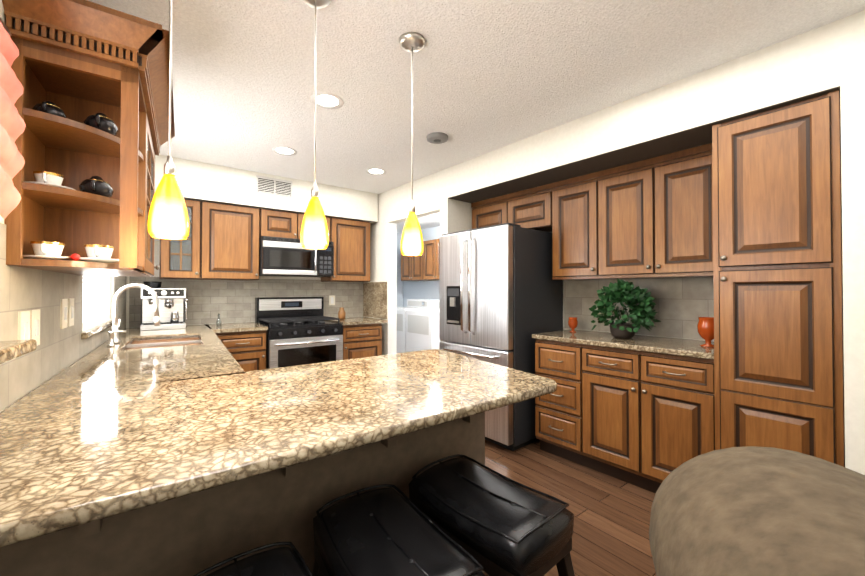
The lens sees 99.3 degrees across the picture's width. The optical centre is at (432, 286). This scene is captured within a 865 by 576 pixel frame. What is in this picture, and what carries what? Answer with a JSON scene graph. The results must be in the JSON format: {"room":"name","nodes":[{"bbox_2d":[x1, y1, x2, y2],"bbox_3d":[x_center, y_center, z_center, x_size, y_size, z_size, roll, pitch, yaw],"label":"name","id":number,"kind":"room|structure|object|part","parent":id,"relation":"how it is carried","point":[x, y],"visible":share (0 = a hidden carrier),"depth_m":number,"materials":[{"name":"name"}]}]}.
{"room":"kitchen","nodes":[
{"label":"kitchen","id":0,"kind":"room"},
{"bbox_2d":[0,0,123,411],"bbox_3d":[-0.723,0.038,0.200,0.504,2.450,7.856,1,-1,-37],"label":"wall","id":1,"kind":"structure","parent":0,"point":[3,16],"depth_m":2.33,"materials":[{"name":"paint"}]},
{"bbox_2d":[0,17,25,219],"bbox_3d":[-0.823,-0.443,0.526,0.114,0.540,1.200,1,-1,-37],"label":"curtain valance","id":2,"kind":"object","parent":1,"relation":"attached to","point":[12,129],"visible":1,"depth_m":0.95,"materials":[{"name":"pink fabric"}]},
{"bbox_2d":[0,339,36,363],"bbox_3d":[-0.838,0.161,0.556,0.133,0.033,1.142,1,-1,-37],"label":"sill","id":3,"kind":"structure","parent":1,"relation":"attached to","point":[11,349],"depth_m":0.94,"materials":[{"name":"beige stone"}]},
{"bbox_2d":[18,309,36,341],"bbox_3d":[-1.303,0.142,1.174,0.009,0.125,0.085,0,-1,-34],"label":"switch plate","id":4,"kind":"object","parent":1,"relation":"attached to","point":[28,324],"depth_m":1.19,"materials":[{"name":"beige plastic"}]},
{"bbox_2d":[37,309,39,345],"bbox_3d":[-1.362,0.143,1.261,0.009,0.125,0.085,0,-1,-34],"label":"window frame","id":5,"kind":"structure","parent":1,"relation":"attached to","point":[38,310],"depth_m":1.28,"materials":[{"name":"beige"}]},
{"bbox_2d":[60,298,71,328],"bbox_3d":[-1.574,0.116,1.571,0.009,0.125,0.085,0,-1,-34],"label":"switch plate","id":6,"kind":"object","parent":1,"relation":"attached to","point":[65,304],"depth_m":1.58,"materials":[{"name":"beige plastic"}]},
{"bbox_2d":[72,298,73,325],"bbox_3d":[-1.641,0.118,1.671,0.009,0.125,0.085,0,-1,-34],"label":"switch plate","id":7,"kind":"object","parent":1,"relation":"attached to","point":[72,298],"depth_m":1.68,"materials":[{"name":"beige plastic"}]},
{"bbox_2d":[2,0,174,276],"bbox_3d":[-1.311,-0.452,1.520,0.435,0.790,1.044,1,-1,-37],"label":"shelf unit","id":8,"kind":"object","parent":1,"relation":"attached to","point":[91,104],"visible":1,"depth_m":1.22,"materials":[{"name":"brown wood"}]},
{"bbox_3d":[-1.061,-0.789,1.137,0.368,0.125,0.125,1,-1,-37],"label":"crown","id":9,"kind":"part","parent":8,"relation":"part of","materials":[{"name":"brown wood"}]},
{"bbox_3d":[-1.202,-0.783,1.611,0.156,0.125,1.009,1,-1,-37],"label":"crown","id":10,"kind":"part","parent":8,"relation":"part of","materials":[{"name":"brown wood"}]},
{"bbox_2d":[83,276,109,328],"bbox_3d":[-2.143,-0.238,2.297,0.121,0.950,1.081,1,-1,-37],"label":"window","id":11,"kind":"structure","parent":1,"relation":"in","point":[93,314],"depth_m":2.45,"materials":[{"name":"white"}]},
{"bbox_2d":[81,319,118,338],"bbox_3d":[-2.095,0.256,2.325,0.105,0.033,1.140,1,-1,-37],"label":"sill","id":12,"kind":"structure","parent":1,"relation":"attached to","point":[88,333],"depth_m":2.08,"materials":[{"name":"beige stone"}]},
{"bbox_2d":[126,238,347,327],"bbox_3d":[-1.905,0.083,4.105,2.700,2.450,0.120,1,-1,-37],"label":"wall","id":13,"kind":"structure","parent":0,"point":[156,252],"depth_m":3.50,"materials":[{"name":"paint"}]},
{"bbox_2d":[159,199,202,279],"bbox_3d":[-2.381,-0.434,3.468,0.307,0.730,0.328,1,-1,-37],"label":"upper cabinet","id":14,"kind":"object","parent":13,"relation":"attached to","point":[179,259],"depth_m":3.38,"materials":[{"name":"brown wood"}]},
{"bbox_2d":[199,201,262,279],"bbox_3d":[-2.056,-0.431,3.714,0.508,0.730,0.328,1,-1,-37],"label":"upper cabinet","id":15,"kind":"object","parent":13,"relation":"attached to","point":[220,242],"depth_m":3.58,"materials":[{"name":"brown wood"}]},
{"bbox_2d":[263,209,330,241],"bbox_3d":[-1.554,-0.647,4.096,0.740,0.290,0.328,1,-1,-37],"label":"upper cabinet","id":16,"kind":"object","parent":13,"relation":"attached to","point":[283,224],"depth_m":3.88,"materials":[{"name":"brown wood"}]},
{"bbox_2d":[259,236,333,276],"bbox_3d":[-1.511,-0.305,4.036,0.735,0.386,0.466,1,-1,-37],"label":"microwave","id":17,"kind":"object","parent":16,"relation":"attached to","point":[285,257],"visible":0.92,"depth_m":3.84,"materials":[{"name":"grey metal"}]},
{"bbox_2d":[321,217,370,281],"bbox_3d":[-1.053,-0.422,4.471,0.505,0.730,0.328,1,-1,-37],"label":"upper cabinet","id":18,"kind":"object","parent":13,"relation":"attached to","point":[351,238],"depth_m":4.34,"materials":[{"name":"brown wood"}]},
{"bbox_2d":[155,155,377,223],"bbox_3d":[-1.730,-0.970,3.942,2.370,0.345,0.369,1,-1,-37],"label":"soffit","id":19,"kind":"structure","parent":0,"point":[205,181],"depth_m":3.66,"materials":[{"name":"paint"}]},
{"bbox_2d":[256,175,291,197],"bbox_3d":[-1.624,-1.023,3.787,0.350,0.175,0.006,1,-1,-37],"label":"air vent grille","id":20,"kind":"object","parent":19,"relation":"attached to","point":[273,186],"visible":1,"depth_m":3.78,"materials":[{"name":"grey metal"}]},
{"bbox_2d":[0,197,713,410],"bbox_3d":[-0.357,-0.221,2.633,3.426,1.182,4.101,1,-1,-37],"label":"backsplash","id":21,"kind":"structure","parent":0,"point":[682,305],"depth_m":2.65,"materials":[{"name":"tile"}]},
{"bbox_2d":[329,295,334,304],"bbox_3d":[-1.235,0.173,4.523,0.075,0.120,0.008,1,-1,-37],"label":"outlet","id":22,"kind":"object","parent":21,"relation":"attached to","point":[331,297],"depth_m":4.52,"materials":[{"name":"beige plastic"}]},
{"bbox_2d":[397,226,439,306],"bbox_3d":[-0.238,0.102,5.697,2.359,2.450,3.807,1,-1,-37],"label":"wall","id":23,"kind":"structure","parent":0,"point":[427,290],"depth_m":7.29,"materials":[{"name":"white paint"}]},
{"bbox_2d":[401,253,428,280],"bbox_3d":[-0.257,-0.458,6.993,0.396,0.700,0.715,1,-1,-37],"label":"upper cabinet","id":24,"kind":"object","parent":23,"relation":"attached to","point":[410,265],"depth_m":6.90,"materials":[{"name":"brown wood"}]},
{"bbox_2d":[421,239,438,280],"bbox_3d":[0.169,-0.465,6.429,0.396,0.700,0.699,1,-1,-37],"label":"upper cabinet","id":25,"kind":"object","parent":23,"relation":"attached to","point":[424,266],"depth_m":6.45,"materials":[{"name":"brown wood"}]},
{"bbox_2d":[87,0,864,232],"bbox_3d":[0.467,-1.192,2.390,6.800,0.060,9.900,1,-1,-37],"label":"ceiling","id":26,"kind":"structure","parent":0,"point":[490,75],"depth_m":1.96,"materials":[{"name":"white paint"}]},
{"bbox_2d":[147,0,189,239],"bbox_3d":[-0.843,-0.665,1.181,0.128,1.018,0.128,1,-1,-37],"label":"pendant light","id":27,"kind":"object","parent":26,"relation":"hanging from","point":[168,217],"visible":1,"depth_m":1.15,"materials":[{"name":"yellow glass"}]},
{"bbox_3d":[-0.843,-0.256,1.176,0.110,0.200,0.110,1,-1,-37],"label":"lamp shade","id":28,"kind":"part","parent":27,"relation":"part of","materials":[{"name":"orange glass"}]},
{"bbox_3d":[-0.843,-0.677,1.181,0.128,0.993,0.128,1,-1,-37],"label":"cord","id":29,"kind":"part","parent":27,"relation":"part of","materials":[{"name":"silver metal"}]},
{"bbox_2d":[272,146,296,155],"bbox_3d":[-1.258,-1.149,3.129,0.200,0.005,0.200,1,-1,-37],"label":"recessed light","id":30,"kind":"object","parent":26,"relation":"in","point":[285,151],"visible":1,"depth_m":3.13,"materials":[{"name":"white ceramic"}]},
{"bbox_2d":[300,0,331,248],"bbox_3d":[-0.468,-0.661,1.464,0.128,1.018,0.128,1,-1,-37],"label":"pendant light","id":31,"kind":"object","parent":26,"relation":"hanging from","point":[314,233],"visible":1,"depth_m":1.44,"materials":[{"name":"yellow glass"}]},
{"bbox_3d":[-0.468,-0.252,1.460,0.110,0.200,0.110,1,-1,-37],"label":"lamp shade","id":32,"kind":"part","parent":31,"relation":"part of","materials":[{"name":"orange glass"}]},
{"bbox_2d":[311,92,343,108],"bbox_3d":[-0.659,-1.159,2.304,0.200,0.005,0.200,1,-1,-37],"label":"recessed light","id":33,"kind":"object","parent":26,"relation":"in","point":[325,100],"visible":1,"depth_m":2.30,"materials":[{"name":"white ceramic"}]},
{"bbox_2d":[366,168,385,174],"bbox_3d":[-0.562,-1.143,3.668,0.200,0.005,0.200,1,-1,-37],"label":"recessed light","id":34,"kind":"object","parent":26,"relation":"in","point":[375,171],"visible":0.96,"depth_m":3.67,"materials":[{"name":"white ceramic"}]},
{"bbox_2d":[399,32,425,255],"bbox_3d":[-0.097,-0.658,1.745,0.128,1.018,0.128,1,-1,-37],"label":"pendant light","id":35,"kind":"object","parent":26,"relation":"hanging from","point":[412,244],"visible":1,"depth_m":1.72,"materials":[{"name":"yellow glass"}]},
{"bbox_3d":[-0.097,-0.249,1.740,0.110,0.200,0.110,1,-1,-37],"label":"lamp shade","id":36,"kind":"part","parent":35,"relation":"part of","materials":[{"name":"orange glass"}]},
{"bbox_2d":[426,132,447,143],"bbox_3d":[0.037,-1.138,2.842,0.170,0.034,0.170,1,-1,-37],"label":"smoke detector","id":37,"kind":"object","parent":26,"relation":"attached to","point":[437,137],"visible":1,"depth_m":2.80,"materials":[{"name":"grey plastic"}]},
{"bbox_2d":[483,440,655,575],"bbox_3d":[0.467,1.318,2.361,6.800,0.060,9.900,1,-1,-37],"label":"floor","id":38,"kind":"structure","parent":0,"point":[611,525],"depth_m":2.15,"materials":[{"name":"brown wood"}]},
{"bbox_2d":[0,413,484,575],"bbox_3d":[-0.520,0.834,1.414,1.547,0.887,0.500,1,-1,-37],"label":"base cabinet","id":39,"kind":"object","parent":38,"relation":"on","point":[187,537],"depth_m":1.07,"materials":[{"name":"wood"}]},
{"bbox_2d":[24,325,255,396],"bbox_3d":[-1.780,0.385,2.431,0.767,0.032,2.668,1,-1,-37],"label":"countertop","id":40,"kind":"structure","parent":39,"relation":"on","point":[104,366],"depth_m":1.74,"materials":[{"name":"beige stone"}]},
{"bbox_2d":[107,283,159,346],"bbox_3d":[-1.938,0.174,2.400,0.263,0.388,0.255,1,-1,-37],"label":"faucet","id":41,"kind":"object","parent":40,"relation":"on","point":[114,336],"visible":1,"depth_m":2.38,"materials":[{"name":"silver metal"}]},
{"bbox_2d":[140,281,187,330],"bbox_3d":[-2.400,0.168,3.303,0.345,0.420,0.421,1,-1,-37],"label":"espresso machine","id":42,"kind":"object","parent":40,"relation":"on","point":[171,304],"visible":0.96,"depth_m":3.27,"materials":[{"name":"silver metal"}]},
{"bbox_2d":[128,333,203,348],"bbox_3d":[-1.834,0.480,2.525,0.455,0.189,0.788,1,-1,-37],"label":"sink","id":43,"kind":"object","parent":40,"relation":"in","point":[189,338],"depth_m":2.64,"materials":[{"name":"metal"}]},
{"bbox_2d":[0,349,556,552],"bbox_3d":[-0.381,0.372,1.286,1.710,0.032,0.910,1,-1,-37],"label":"countertop","id":44,"kind":"structure","parent":39,"relation":"on","point":[81,458],"depth_m":0.94,"materials":[{"name":"beige stone"}]},
{"bbox_2d":[220,329,267,368],"bbox_3d":[-1.929,0.859,3.613,0.420,0.887,0.618,1,-1,-37],"label":"base cabinet","id":45,"kind":"object","parent":38,"relation":"on","point":[253,345],"depth_m":3.42,"materials":[{"name":"wood"}]},
{"bbox_2d":[212,322,267,332],"bbox_3d":[-1.934,0.398,3.596,0.460,0.032,0.639,1,-1,-37],"label":"countertop","id":46,"kind":"structure","parent":45,"relation":"on","point":[244,327],"depth_m":3.43,"materials":[{"name":"beige stone"}]},
{"bbox_2d":[216,314,221,324],"bbox_3d":[-2.096,0.324,3.607,0.048,0.115,0.048,1,-1,-37],"label":"glass cruet","id":47,"kind":"object","parent":46,"relation":"on","point":[218,322],"visible":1,"depth_m":3.60,"materials":[{"name":"grey"}]},
{"bbox_2d":[228,345,259,368],"bbox_3d":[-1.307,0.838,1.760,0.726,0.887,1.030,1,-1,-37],"label":"base cabinet","id":48,"kind":"object","parent":38,"relation":"on","point":[229,346],"depth_m":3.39,"materials":[{"name":"wood"}]},
{"bbox_2d":[194,542,312,575],"bbox_3d":[-0.329,0.957,0.698,0.409,0.624,0.602,1,-1,-37],"label":"stool","id":49,"kind":"object","parent":38,"relation":"on","point":[284,561],"visible":1,"depth_m":0.87,"materials":[{"name":"black leather"}]},
{"bbox_2d":[255,297,342,368],"bbox_3d":[-1.422,0.714,3.922,0.732,1.185,0.699,1,-1,-37],"label":"range","id":50,"kind":"object","parent":38,"relation":"on","point":[300,331],"visible":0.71,"depth_m":3.79,"materials":[{"name":"grey metal"}]},
{"bbox_2d":[330,321,381,360],"bbox_3d":[-0.959,0.868,4.346,0.488,0.887,0.618,1,-1,-37],"label":"base cabinet","id":51,"kind":"object","parent":38,"relation":"on","point":[358,340],"depth_m":4.10,"materials":[{"name":"wood"}]},
{"bbox_2d":[325,317,387,324],"bbox_3d":[-0.930,0.407,4.355,0.548,0.032,0.639,1,-1,-37],"label":"countertop","id":52,"kind":"structure","parent":51,"relation":"on","point":[350,320],"depth_m":4.18,"materials":[{"name":"beige stone"}]},
{"bbox_2d":[338,307,345,319],"bbox_3d":[-1.058,0.318,4.291,0.086,0.143,0.086,1,-1,-37],"label":"jar","id":53,"kind":"object","parent":52,"relation":"on","point":[341,314],"visible":0.88,"depth_m":4.26,"materials":[{"name":"brown ceramic"}]},
{"bbox_2d":[312,484,484,575],"bbox_3d":[-0.112,0.960,0.975,0.389,0.624,0.589,0,-1,-34],"label":"stool","id":54,"kind":"object","parent":38,"relation":"on","point":[389,531],"visible":1,"depth_m":0.98,"materials":[{"name":"black leather"}]},
{"bbox_2d":[397,299,439,352],"bbox_3d":[-0.202,0.782,6.569,0.772,1.070,1.434,1,-1,-37],"label":"dryer","id":55,"kind":"object","parent":38,"relation":"on","point":[417,324],"visible":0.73,"depth_m":6.16,"materials":[{"name":"white metal"}]},
{"bbox_2d":[409,454,574,575],"bbox_3d":[0.173,0.963,1.203,0.389,0.624,0.589,1,-1,-41],"label":"stool","id":56,"kind":"object","parent":38,"relation":"on","point":[492,524],"visible":0.88,"depth_m":1.10,"materials":[{"name":"black leather"}]},
{"bbox_2d":[439,223,562,450],"bbox_3d":[0.594,0.407,3.344,0.875,1.785,0.841,1,-1,-37],"label":"refrigerator","id":57,"kind":"object","parent":38,"relation":"on","point":[500,296],"visible":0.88,"depth_m":2.99,"materials":[{"name":"grey metal"}]},
{"bbox_2d":[532,329,714,492],"bbox_3d":[1.374,0.831,2.611,0.660,0.920,1.187,1,-1,-37],"label":"base cabinet","id":58,"kind":"object","parent":38,"relation":"on","point":[637,410],"visible":0.81,"depth_m":2.37,"materials":[{"name":"brown wood"}]},
{"bbox_2d":[568,317,577,331],"bbox_3d":[1.149,0.315,3.008,0.074,0.119,0.075,1,-1,-37],"label":"vase","id":59,"kind":"object","parent":58,"relation":"on","point":[572,322],"visible":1,"depth_m":2.98,"materials":[{"name":"orange glass"}]},
{"bbox_2d":[589,278,660,338],"bbox_3d":[1.369,0.157,2.643,0.414,0.427,0.470,1,-1,-37],"label":"ivy plant","id":60,"kind":"object","parent":58,"relation":"on","point":[621,291],"visible":1,"depth_m":2.58,"materials":[{"name":"green plant"}]},
{"bbox_3d":[1.366,0.320,2.641,0.169,0.100,0.170,1,-1,-37],"label":"pot","id":61,"kind":"part","parent":60,"relation":"part of","materials":[{"name":"grey"}]},
{"bbox_2d":[697,317,713,346],"bbox_3d":[1.678,0.278,2.238,0.109,0.175,0.110,1,-1,-37],"label":"vase","id":62,"kind":"object","parent":58,"relation":"on","point":[705,327],"visible":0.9,"depth_m":2.21,"materials":[{"name":"orange glass"}]},
{"bbox_2d":[649,446,864,575],"bbox_3d":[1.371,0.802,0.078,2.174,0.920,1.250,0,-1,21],"label":"chair","id":63,"kind":"object","parent":38,"relation":"on","point":[751,511],"visible":1,"depth_m":0.65,"materials":[{"name":"brown fabric"}]},
{"bbox_2d":[712,90,844,466],"bbox_3d":[1.878,0.209,1.982,0.683,2.150,0.491,1,-1,-37],"label":"pantry cabinet","id":64,"kind":"object","parent":38,"relation":"on","point":[778,297],"visible":0.9,"depth_m":1.76,"materials":[{"name":"brown wood"}]},
{"bbox_2d":[369,10,864,474],"bbox_3d":[1.853,0.060,2.117,1.159,2.450,7.596,1,-1,-37],"label":"wall","id":65,"kind":"structure","parent":0,"point":[824,57],"depth_m":1.90,"materials":[{"name":"paint"}]},
{"bbox_2d":[363,282,386,318],"bbox_3d":[-0.719,0.171,4.571,0.039,0.444,0.555,1,-1,-37],"label":"backsplash","id":66,"kind":"structure","parent":65,"relation":"attached to","point":[374,299],"depth_m":4.55,"materials":[{"name":"beige stone"}]},
{"bbox_2d":[388,209,440,353],"bbox_3d":[-0.178,0.273,4.029,0.173,2.070,0.955,1,-1,-37],"label":"trim","id":67,"kind":"structure","parent":65,"relation":"attached to","point":[392,288],"depth_m":4.39,"materials":[{"name":"white paint"}]},
{"bbox_2d":[547,173,594,278],"bbox_3d":[1.254,-0.466,3.022,0.386,0.782,0.400,1,-1,-37],"label":"upper cabinet","id":68,"kind":"object","parent":65,"relation":"attached to","point":[573,252],"depth_m":2.91,"materials":[{"name":"brown wood"}]},
{"bbox_2d":[591,143,712,278],"bbox_3d":[1.605,-0.471,2.558,0.386,0.782,0.764,1,-1,-37],"label":"upper cabinet","id":69,"kind":"object","parent":65,"relation":"attached to","point":[650,217],"depth_m":2.45,"materials":[{"name":"brown wood"}]},
{"bbox_2d":[449,87,838,202],"bbox_3d":[1.090,-0.864,2.691,0.446,0.004,2.553,1,-1,-37],"label":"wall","id":70,"kind":"structure","parent":0,"point":[687,139],"depth_m":2.49,"materials":[{"name":"paint"}]},
{"bbox_2d":[471,183,550,231],"bbox_3d":[0.818,-0.675,3.513,0.374,0.353,0.933,1,-1,-37],"label":"upper cabinet","id":71,"kind":"object","parent":70,"relation":"attached to","point":[530,208],"depth_m":3.31,"materials":[{"name":"brown wood"}]}
]}

